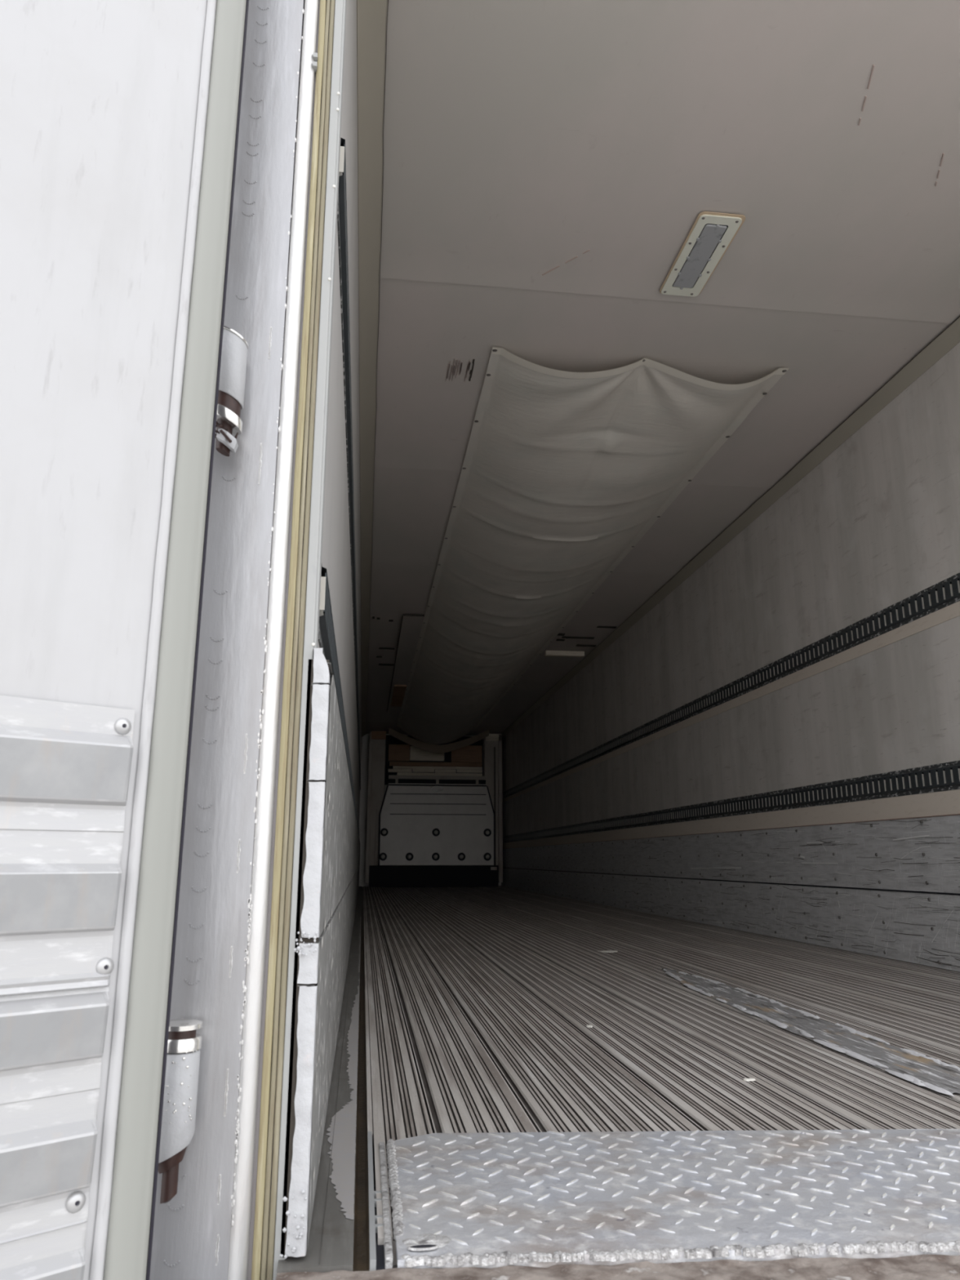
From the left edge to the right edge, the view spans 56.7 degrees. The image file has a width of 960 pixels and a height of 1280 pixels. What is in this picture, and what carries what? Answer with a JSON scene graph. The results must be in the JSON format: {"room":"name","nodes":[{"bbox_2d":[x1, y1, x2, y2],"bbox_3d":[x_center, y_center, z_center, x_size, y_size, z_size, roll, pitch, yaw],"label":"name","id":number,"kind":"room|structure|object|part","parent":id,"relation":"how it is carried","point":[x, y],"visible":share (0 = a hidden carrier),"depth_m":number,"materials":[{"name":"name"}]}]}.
{"room":"refrigerated truck trailer","nodes":[
{"label":"refrigerated truck trailer","id":0,"kind":"room"},
{"bbox_2d":[315,0,361,986],"bbox_3d":[-1.226,1.244,8.290,0.155,2.925,14.530,2,-14,-7],"label":"wall","id":1,"kind":"structure","parent":0,"point":[335,557],"depth_m":2.32,"materials":[{"name":"grey metal"}]},
{"bbox_2d":[0,0,248,1279],"bbox_3d":[-0.769,-0.683,0.843,1.280,2.670,0.126,12,-18,-41],"label":"door","id":2,"kind":"structure","parent":1,"relation":"in","point":[120,119],"depth_m":0.97,"materials":[{"name":"metal"}]},
{"bbox_3d":[-0.769,0.277,0.531,1.083,0.597,0.020,12,-18,-41],"label":"corrugated plate","id":3,"kind":"part","parent":2,"relation":"part of","materials":[{"name":"metal"}]},
{"bbox_3d":[-0.338,0.521,0.988,0.046,0.184,0.047,2,-14,-7],"label":"door hinge","id":4,"kind":"part","parent":2,"relation":"part of","materials":[{"name":"white metal"}]},
{"bbox_2d":[168,1018,202,1039],"bbox_3d":[-0.338,0.441,1.008,0.046,0.017,0.046,2,-14,-7],"label":"hinge","id":5,"kind":"object","parent":2,"relation":"attached to","point":[179,1028],"depth_m":0.99,"materials":[{"name":"silver metal"}]},
{"bbox_2d":[216,403,242,435],"bbox_3d":[-0.340,-0.295,1.189,0.045,0.035,0.045,2,-14,-7],"label":"washer","id":6,"kind":"object","parent":2,"relation":"in","point":[228,421],"depth_m":1.18,"materials":[{"name":"silver metal"}]},
{"bbox_3d":[-0.340,-0.335,1.198,0.046,0.186,0.048,2,-14,-7],"label":"door hinge","id":7,"kind":"part","parent":2,"relation":"part of","materials":[{"name":"silver metal"}]},
{"bbox_2d":[149,0,346,1279],"bbox_3d":[-0.342,-0.518,1.302,0.250,3.000,0.051,2,-14,-7],"label":"door frame","id":8,"kind":"structure","parent":1,"relation":"attached to","point":[206,1231],"depth_m":1.15,"materials":[{"name":"metal"}]},
{"bbox_2d":[279,648,359,1258],"bbox_3d":[-1.118,2.067,8.034,0.045,0.703,14.460,2,-14,-7],"label":"baseboard","id":9,"kind":"structure","parent":1,"relation":"attached to","point":[331,864],"depth_m":1.14,"materials":[{"name":"white plastic"}]},
{"bbox_3d":[-1.119,2.245,7.997,0.018,0.332,14.447,2,-14,-7],"label":"scuff panel","id":10,"kind":"part","parent":9,"relation":"part of","materials":[{"name":"white plastic"}]},
{"bbox_3d":[-1.119,1.911,8.078,0.018,0.342,14.450,2,-14,-7],"label":"scuff panel","id":11,"kind":"part","parent":9,"relation":"part of","materials":[{"name":"white metal"}]},
{"bbox_2d":[318,564,359,835],"bbox_3d":[-1.120,1.578,8.030,0.012,0.112,13.900,2,-14,-7],"label":"track","id":12,"kind":"object","parent":1,"relation":"attached to","point":[326,638],"visible":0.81,"depth_m":1.58,"materials":[{"name":"metal"}]},
{"bbox_2d":[337,137,360,790],"bbox_3d":[-1.120,0.824,8.216,0.012,0.112,13.900,2,-14,-7],"label":"track","id":13,"kind":"object","parent":1,"relation":"attached to","point":[342,225],"visible":1,"depth_m":2.09,"materials":[{"name":"metal"}]},
{"bbox_2d":[356,0,388,737],"bbox_3d":[-1.104,-0.037,8.581,0.081,0.058,14.450,2,-14,-7],"label":"trim","id":14,"kind":"structure","parent":1,"relation":"attached to","point":[371,15],"depth_m":3.15,"materials":[{"name":"grey metal"}]},
{"bbox_2d":[359,733,501,887],"bbox_3d":[-0.859,2.934,15.414,2.670,2.755,0.100,2,-14,-7],"label":"wall","id":15,"kind":"structure","parent":0,"point":[365,739],"depth_m":15.24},
{"bbox_2d":[276,885,959,1274],"bbox_3d":[0.064,2.562,8.065,2.670,0.259,14.465,2,-14,-7],"label":"floor","id":16,"kind":"structure","parent":0,"point":[464,1009],"depth_m":2.26,"materials":[{"name":"metal"}]},
{"bbox_3d":[-1.067,2.483,8.187,0.008,0.030,13.980,2,-14,-7],"label":"drain rail","id":17,"kind":"part","parent":16,"relation":"part of","materials":[{"name":"metal"}]},
{"bbox_3d":[-0.150,0.764,1.222,0.007,0.032,0.485,2,-14,-7],"label":"drain rail","id":18,"kind":"part","parent":16,"relation":"part of","materials":[{"name":"grey metal"}]},
{"bbox_3d":[-0.128,0.757,1.196,0.009,0.033,0.425,2,-14,-7],"label":"edge rail","id":19,"kind":"part","parent":16,"relation":"part of","materials":[{"name":"metal"}]},
{"bbox_2d":[364,731,502,887],"bbox_3d":[-0.745,2.801,14.825,2.255,2.529,0.165,2,-14,-7],"label":"bulkhead","id":20,"kind":"object","parent":16,"relation":"on","point":[424,830],"visible":0.98,"depth_m":14.71,"materials":[{"name":"grey metal"}]},
{"bbox_3d":[-1.832,2.827,14.689,0.065,2.285,0.100,2,-14,-7],"label":"post","id":21,"kind":"part","parent":20,"relation":"part of","materials":[{"name":"grey metal"}]},
{"bbox_3d":[-1.696,3.232,14.607,0.040,0.910,0.100,2,-14,-7],"label":"post","id":22,"kind":"part","parent":20,"relation":"part of","materials":[{"name":"grey metal"}]},
{"bbox_3d":[-1.724,2.622,14.785,0.270,2.180,0.080,2,-14,-7],"label":"post","id":23,"kind":"part","parent":20,"relation":"part of","materials":[{"name":"grey metal"}]},
{"bbox_2d":[378,853,386,860],"bbox_3d":[-1.578,3.524,14.476,0.128,0.128,0.004,2,-14,-7],"label":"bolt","id":24,"kind":"object","parent":20,"relation":"in","point":[382,856],"depth_m":14.47,"materials":[{"name":"grey metal"}]},
{"bbox_2d":[380,828,387,835],"bbox_3d":[-1.568,3.146,14.570,0.128,0.128,0.004,2,-14,-7],"label":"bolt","id":25,"kind":"object","parent":20,"relation":"in","point":[384,832],"depth_m":14.56,"materials":[{"name":"grey metal"}]},
{"bbox_2d":[405,853,413,860],"bbox_3d":[-1.151,3.537,14.528,0.128,0.128,0.004,2,-14,-7],"label":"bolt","id":26,"kind":"object","parent":20,"relation":"in","point":[409,856],"depth_m":14.52,"materials":[{"name":"grey metal"}]},
{"bbox_2d":[384,734,483,784],"bbox_3d":[-0.773,2.050,15.181,1.670,0.840,0.110,2,-14,-7],"label":"refrigeration unit","id":27,"kind":"object","parent":20,"relation":"attached to","point":[402,758],"visible":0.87,"depth_m":15.17,"materials":[{"name":"brown wood"}]},
{"bbox_2d":[431,853,439,860],"bbox_3d":[-0.725,3.550,14.582,0.128,0.128,0.004,2,-14,-7],"label":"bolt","id":28,"kind":"object","parent":20,"relation":"in","point":[435,856],"depth_m":14.58,"materials":[{"name":"grey metal"}]},
{"bbox_2d":[431,828,439,835],"bbox_3d":[-0.725,3.171,14.675,0.128,0.128,0.004,2,-14,-7],"label":"bolt","id":29,"kind":"object","parent":20,"relation":"in","point":[435,832],"depth_m":14.67,"materials":[{"name":"grey metal"}]},
{"bbox_3d":[-0.707,3.066,14.726,1.888,1.290,0.040,2,-14,-7],"label":"bolted plate","id":30,"kind":"part","parent":20,"relation":"part of","materials":[{"name":"white metal"}]},
{"bbox_2d":[388,774,486,785],"bbox_3d":[-0.709,2.357,14.932,1.645,0.155,0.060,2,-14,-7],"label":"vent","id":31,"kind":"object","parent":20,"relation":"attached to","point":[393,780],"depth_m":14.91,"materials":[{"name":"grey metal"}]},
{"bbox_2d":[457,853,465,860],"bbox_3d":[-0.303,3.563,14.634,0.128,0.128,0.004,2,-14,-7],"label":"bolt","id":32,"kind":"object","parent":20,"relation":"in","point":[461,856],"depth_m":14.63,"materials":[{"name":"grey metal"}]},
{"bbox_2d":[483,853,491,860],"bbox_3d":[0.123,3.576,14.687,0.128,0.128,0.004,2,-14,-7],"label":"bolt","id":33,"kind":"object","parent":20,"relation":"in","point":[486,856],"depth_m":14.68,"materials":[{"name":"grey metal"}]},
{"bbox_2d":[483,828,491,836],"bbox_3d":[0.123,3.197,14.780,0.128,0.128,0.004,2,-14,-7],"label":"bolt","id":34,"kind":"object","parent":20,"relation":"in","point":[486,832],"depth_m":14.77,"materials":[{"name":"grey metal"}]},
{"bbox_3d":[0.215,2.681,15.025,0.300,2.180,0.080,2,-14,-7],"label":"post","id":35,"kind":"part","parent":20,"relation":"part of","materials":[{"name":"grey metal"}]},
{"bbox_3d":[0.340,2.811,14.979,0.065,2.455,0.100,2,-14,-7],"label":"post","id":36,"kind":"part","parent":20,"relation":"part of","materials":[{"name":"grey metal"}]},
{"bbox_2d":[597,950,617,952],"bbox_3d":[0.629,1.514,4.327,0.093,0.002,0.074,8,-16,-28],"label":"flake","id":37,"kind":"object","parent":16,"relation":"on","point":[604,951],"visible":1,"depth_m":4.32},
{"bbox_2d":[275,1254,959,1279],"bbox_3d":[0.942,0.839,1.059,2.820,0.249,0.200,2,-14,-7],"label":"sill","id":38,"kind":"structure","parent":16,"relation":"attached to","point":[918,1267],"depth_m":0.97,"materials":[{"name":"metal"}]},
{"bbox_2d":[386,1128,959,1268],"bbox_3d":[1.026,0.765,1.286,2.321,0.020,0.485,1,-14,-4],"label":"plate","id":39,"kind":"object","parent":16,"relation":"on","point":[490,1200],"visible":1,"depth_m":1.16,"materials":[{"name":"metal"}]},
{"bbox_2d":[742,1078,755,1081],"bbox_3d":[0.546,0.891,1.804,0.026,0.003,0.012,2,-14,-7],"label":"flake","id":40,"kind":"object","parent":16,"relation":"on","point":[744,1079],"visible":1,"depth_m":1.80,"materials":[{"name":"white"}]},
{"bbox_2d":[366,0,959,735],"bbox_3d":[0.057,-0.081,8.776,2.730,0.120,14.550,2,-14,-7],"label":"ceiling","id":41,"kind":"structure","parent":0,"point":[548,165],"depth_m":3.06,"materials":[{"name":"white plastic"}]},
{"bbox_2d":[386,613,424,711],"bbox_3d":[-0.931,0.423,10.491,0.194,0.033,5.355,2,-14,-7],"label":"panel","id":42,"kind":"object","parent":41,"relation":"attached to","point":[411,624],"depth_m":9.57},
{"bbox_3d":[-1.081,0.744,11.771,0.150,0.022,1.500,2,-14,-7],"label":"wood slat","id":43,"kind":"part","parent":42,"relation":"part of","materials":[{"name":"brown wood"}]},
{"bbox_3d":[-0.761,1.518,15.049,2.450,0.007,1.300,2,-14,-7],"label":"panel","id":44,"kind":"part","parent":41,"relation":"part of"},
{"bbox_3d":[-0.577,1.176,13.652,2.450,0.012,1.600,2,-14,-7],"label":"panel","id":45,"kind":"part","parent":41,"relation":"part of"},
{"bbox_3d":[-0.374,0.795,12.111,2.450,0.011,1.600,2,-14,-7],"label":"panel","id":46,"kind":"part","parent":41,"relation":"part of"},
{"bbox_3d":[-0.171,0.415,10.570,2.450,0.012,1.600,2,-14,-7],"label":"panel","id":47,"kind":"part","parent":41,"relation":"part of","materials":[{"name":"grey fabric"}]},
{"bbox_3d":[0.033,0.032,9.020,2.450,0.009,1.620,2,-14,-7],"label":"panel","id":48,"kind":"part","parent":41,"relation":"part of","materials":[{"name":"white plastic"}]},
{"bbox_3d":[0.238,-0.350,7.464,2.450,0.007,1.610,2,-14,-7],"label":"panel","id":49,"kind":"part","parent":41,"relation":"part of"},
{"bbox_2d":[545,650,584,657],"bbox_3d":[0.888,0.144,9.333,0.410,0.050,0.060,2,-14,-7],"label":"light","id":50,"kind":"object","parent":41,"relation":"attached to","point":[548,653],"visible":1,"depth_m":9.31,"materials":[{"name":"white plastic"}]},
{"bbox_3d":[0.445,-0.738,5.894,2.450,0.006,1.650,2,-14,-7],"label":"panel","id":51,"kind":"part","parent":41,"relation":"part of","materials":[{"name":"white fabric"}]},
{"bbox_2d":[388,346,789,753],"bbox_3d":[0.041,0.322,9.255,1.660,0.428,11.292,2,-14,-7],"label":"air duct","id":52,"kind":"object","parent":41,"relation":"hanging from","point":[563,473],"visible":1,"depth_m":5.20,"materials":[{"name":"beige fabric"}]},
{"bbox_3d":[0.656,-1.132,4.296,2.450,0.009,1.670,2,-14,-7],"label":"panel","id":53,"kind":"part","parent":41,"relation":"part of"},
{"bbox_3d":[0.876,-1.544,2.625,2.450,0.007,1.800,2,-14,-7],"label":"panel","id":54,"kind":"part","parent":41,"relation":"part of","materials":[{"name":"white plastic"}]},
{"bbox_2d":[659,211,745,296],"bbox_3d":[0.796,-1.383,3.223,0.166,0.012,0.449,2,-14,-7],"label":"recessed light","id":55,"kind":"object","parent":41,"relation":"in","point":[711,234],"visible":1,"depth_m":3.19,"materials":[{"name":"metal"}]},
{"bbox_2d":[502,342,959,972],"bbox_3d":[1.345,1.320,8.600,0.133,2.925,14.550,2,-14,-7],"label":"wall","id":56,"kind":"structure","parent":0,"point":[875,525],"depth_m":4.96,"materials":[{"name":"white plastic"}]},
{"bbox_2d":[501,813,959,971],"bbox_3d":[1.277,2.188,8.340,0.019,0.608,14.420,2,-14,-7],"label":"baseboard","id":57,"kind":"structure","parent":56,"relation":"attached to","point":[884,888],"depth_m":4.86,"materials":[{"name":"metal"}]},
{"bbox_3d":[1.279,2.341,8.303,0.014,0.292,14.420,2,-14,-7],"label":"scuff plate","id":58,"kind":"part","parent":57,"relation":"part of","materials":[{"name":"metal"}]},
{"bbox_3d":[1.279,2.043,8.376,0.015,0.306,14.420,2,-14,-7],"label":"scuff plate","id":59,"kind":"part","parent":57,"relation":"part of","materials":[{"name":"metal"}]},
{"bbox_2d":[501,315,959,738],"bbox_3d":[1.256,0.035,8.874,0.060,0.057,14.450,2,-14,-7],"label":"trim","id":60,"kind":"structure","parent":56,"relation":"attached to","point":[948,338],"depth_m":4.99,"materials":[{"name":"grey metal"}]},
{"bbox_2d":[504,760,959,842],"bbox_3d":[1.298,1.710,8.316,0.012,0.112,13.900,2,-14,-7],"label":"track","id":61,"kind":"object","parent":56,"relation":"attached to","point":[944,776],"visible":1,"depth_m":4.91,"materials":[{"name":"metal"}]},
{"bbox_2d":[504,572,959,797],"bbox_3d":[1.298,0.988,8.494,0.012,0.112,13.900,2,-14,-7],"label":"track","id":62,"kind":"object","parent":56,"relation":"attached to","point":[945,593],"visible":1,"depth_m":4.96,"materials":[{"name":"metal"}]}
]}

